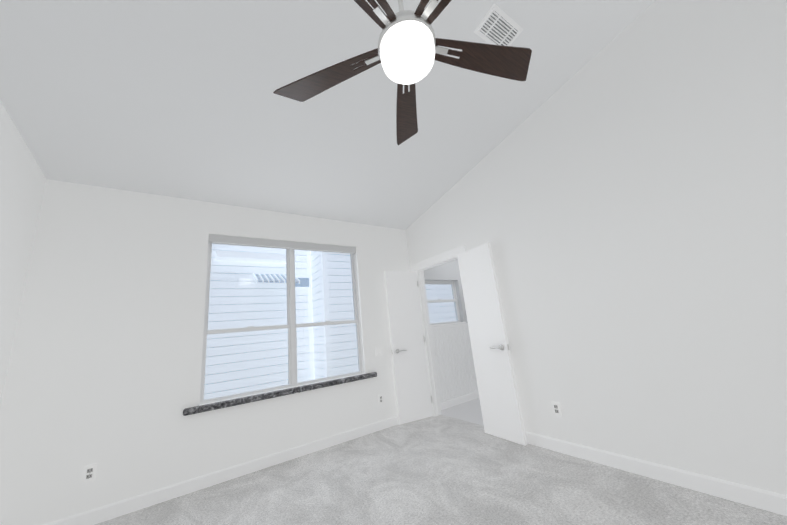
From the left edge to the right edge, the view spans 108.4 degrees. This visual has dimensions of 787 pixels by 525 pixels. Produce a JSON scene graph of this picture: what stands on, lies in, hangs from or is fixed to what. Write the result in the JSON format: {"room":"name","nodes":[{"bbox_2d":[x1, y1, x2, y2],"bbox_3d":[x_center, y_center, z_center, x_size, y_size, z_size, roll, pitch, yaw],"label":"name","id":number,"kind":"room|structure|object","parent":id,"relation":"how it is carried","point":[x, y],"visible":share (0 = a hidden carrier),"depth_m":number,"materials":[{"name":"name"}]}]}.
{"room":"empty bedroom","nodes":[
{"label":"empty bedroom","id":0,"kind":"room"},
{"bbox_2d":[0,101,45,403],"bbox_3d":[-1.475,-0.563,0.087,0.120,3.797,5.344,3,-16,-34],"label":"wall","id":1,"kind":"structure","parent":0,"point":[22,181],"depth_m":2.07,"materials":[{"name":"white paint"}]},
{"bbox_2d":[44,415,397,524],"bbox_3d":[-1.128,1.980,2.893,3.848,0.100,0.013,3,-16,-34],"label":"baseboard","id":2,"kind":"structure","parent":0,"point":[115,510],"depth_m":2.54,"materials":[{"name":"white paint"}]},
{"bbox_2d":[0,179,467,524],"bbox_3d":[-0.197,0.665,4.056,6.801,3.000,0.160,3,-16,-34],"label":"wall","id":3,"kind":"structure","parent":0,"point":[104,368],"depth_m":2.51,"materials":[{"name":"white paint"}]},
{"bbox_2d":[82,463,96,483],"bbox_3d":[-2.329,1.616,2.173,0.070,0.115,0.008,3,-16,-34],"label":"outlet","id":4,"kind":"object","parent":3,"relation":"attached to","point":[89,473],"visible":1,"depth_m":2.17,"materials":[{"name":"white plastic"}]},
{"bbox_2d":[183,372,376,415],"bbox_3d":[-1.072,1.404,3.132,2.018,0.059,0.126,3,-16,-34],"label":"window sill","id":5,"kind":"structure","parent":3,"relation":"attached to","point":[230,403],"depth_m":2.94,"materials":[{"name":"stone"}]},
{"bbox_2d":[199,234,362,403],"bbox_3d":[-1.210,0.572,3.384,1.748,1.696,0.143,3,-16,-34],"label":"bedroom window","id":6,"kind":"structure","parent":3,"relation":"in","point":[290,247],"depth_m":3.31,"materials":[{"name":"white plastic"}]},
{"bbox_2d":[378,394,383,404],"bbox_3d":[-0.161,1.755,3.639,0.070,0.115,0.008,3,-16,-34],"label":"outlet","id":7,"kind":"object","parent":3,"relation":"attached to","point":[380,398],"visible":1,"depth_m":3.63,"materials":[{"name":"white plastic"}]},
{"bbox_2d":[425,281,465,326],"bbox_3d":[0.787,0.668,4.724,0.865,0.747,0.175,3,-16,-34],"label":"window","id":8,"kind":"structure","parent":3,"relation":"in","point":[454,299],"depth_m":4.84,"materials":[{"name":"white plastic"}]},
{"bbox_2d":[431,323,477,401],"bbox_3d":[1.422,1.566,4.789,2.213,1.075,0.022,3,-16,-34],"label":"wall","id":9,"kind":"structure","parent":3,"relation":"attached to","point":[454,364],"depth_m":4.46,"materials":[{"name":"white paint"}]},
{"bbox_2d":[440,391,478,409],"bbox_3d":[1.477,2.136,4.658,2.213,0.100,0.013,3,-16,-34],"label":"baseboard","id":10,"kind":"structure","parent":3,"relation":"attached to","point":[457,400],"depth_m":4.33,"materials":[{"name":"white paint"}]},
{"bbox_2d":[0,0,655,229],"bbox_3d":[-0.006,-1.813,1.571,3.848,1.134,5.224,3,-16,-34],"label":"ceiling","id":11,"kind":"structure","parent":0,"point":[176,98],"depth_m":2.22,"materials":[{"name":"white paint"}]},
{"bbox_2d":[273,0,531,144],"bbox_3d":[0.074,-1.349,1.388,1.401,0.922,1.366,3,-16,-34],"label":"ceiling fan","id":12,"kind":"object","parent":11,"relation":"hanging from","point":[510,62],"depth_m":1.40,"materials":[{"name":"brown wood"}]},
{"bbox_2d":[474,3,523,45],"bbox_3d":[0.776,-1.702,2.085,0.345,0.012,0.190,3,-27,-34],"label":"ceiling vent","id":13,"kind":"object","parent":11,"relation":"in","point":[497,25],"visible":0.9,"depth_m":2.07,"materials":[{"name":"white metal"}]},
{"bbox_2d":[95,415,786,524],"bbox_3d":[0.643,1.295,0.339,4.088,0.100,6.696,3,-16,-34],"label":"floor","id":14,"kind":"structure","parent":0,"point":[441,470],"depth_m":2.13,"materials":[{"name":"grey carpet"}]},
{"bbox_2d":[441,398,483,425],"bbox_3d":[2.154,2.041,4.113,2.713,0.100,1.996,3,-16,-34],"label":"floor","id":15,"kind":"structure","parent":0,"point":[470,411],"depth_m":3.92,"materials":[{"name":"white tile"}]},
{"bbox_2d":[406,0,786,495],"bbox_3d":[2.103,-0.498,1.883,0.120,3.797,6.416,3,-16,-34],"label":"wall","id":16,"kind":"structure","parent":0,"point":[618,202],"depth_m":2.05,"materials":[{"name":"white paint"}]},
{"bbox_2d":[384,271,432,424],"bbox_3d":[0.203,1.103,3.972,0.517,2.010,0.136,1,-15,-25],"label":"door","id":17,"kind":"structure","parent":16,"relation":"in","point":[412,388],"depth_m":3.93,"materials":[{"name":"white paint"}]},
{"bbox_2d":[412,245,465,416],"bbox_3d":[0.747,0.947,3.757,0.152,2.129,1.084,3,-16,-34],"label":"door frame","id":18,"kind":"structure","parent":16,"relation":"attached to","point":[437,260],"depth_m":4.04,"materials":[{"name":"white paint"}]},
{"bbox_2d":[457,243,526,445],"bbox_3d":[1.030,0.816,3.119,0.136,2.010,0.510,2,-15,-30],"label":"door","id":19,"kind":"structure","parent":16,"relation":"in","point":[499,397],"depth_m":3.06,"materials":[{"name":"white paint"}]},
{"bbox_2d":[551,401,561,416],"bbox_3d":[1.465,1.317,2.550,0.008,0.115,0.070,3,-16,-34],"label":"electrical outlet","id":20,"kind":"object","parent":16,"relation":"attached to","point":[556,408],"visible":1,"depth_m":2.55,"materials":[{"name":"white plastic"}]},
{"bbox_2d":[525,431,786,515],"bbox_3d":[1.900,1.434,1.894,0.013,0.100,5.198,3,-16,-34],"label":"baseboard","id":21,"kind":"structure","parent":16,"relation":"attached to","point":[756,498],"depth_m":1.90,"materials":[{"name":"white paint"}]},
{"label":"outside","id":22,"kind":"structure","parent":0,"visible":0},
{"bbox_3d":[-2.497,2.985,4.035,26.000,0.150,3.454,3,-16,-34],"label":"ground","id":23,"kind":"structure","parent":22,"visible":0},
{"bbox_2d":[204,244,456,399],"bbox_3d":[-2.237,0.045,6.589,17.000,6.671,1.122,3,-16,-34],"label":"window glass","id":24,"kind":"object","parent":23,"relation":"on","point":[261,279],"depth_m":6.15,"materials":[{"name":"white"}]}
]}

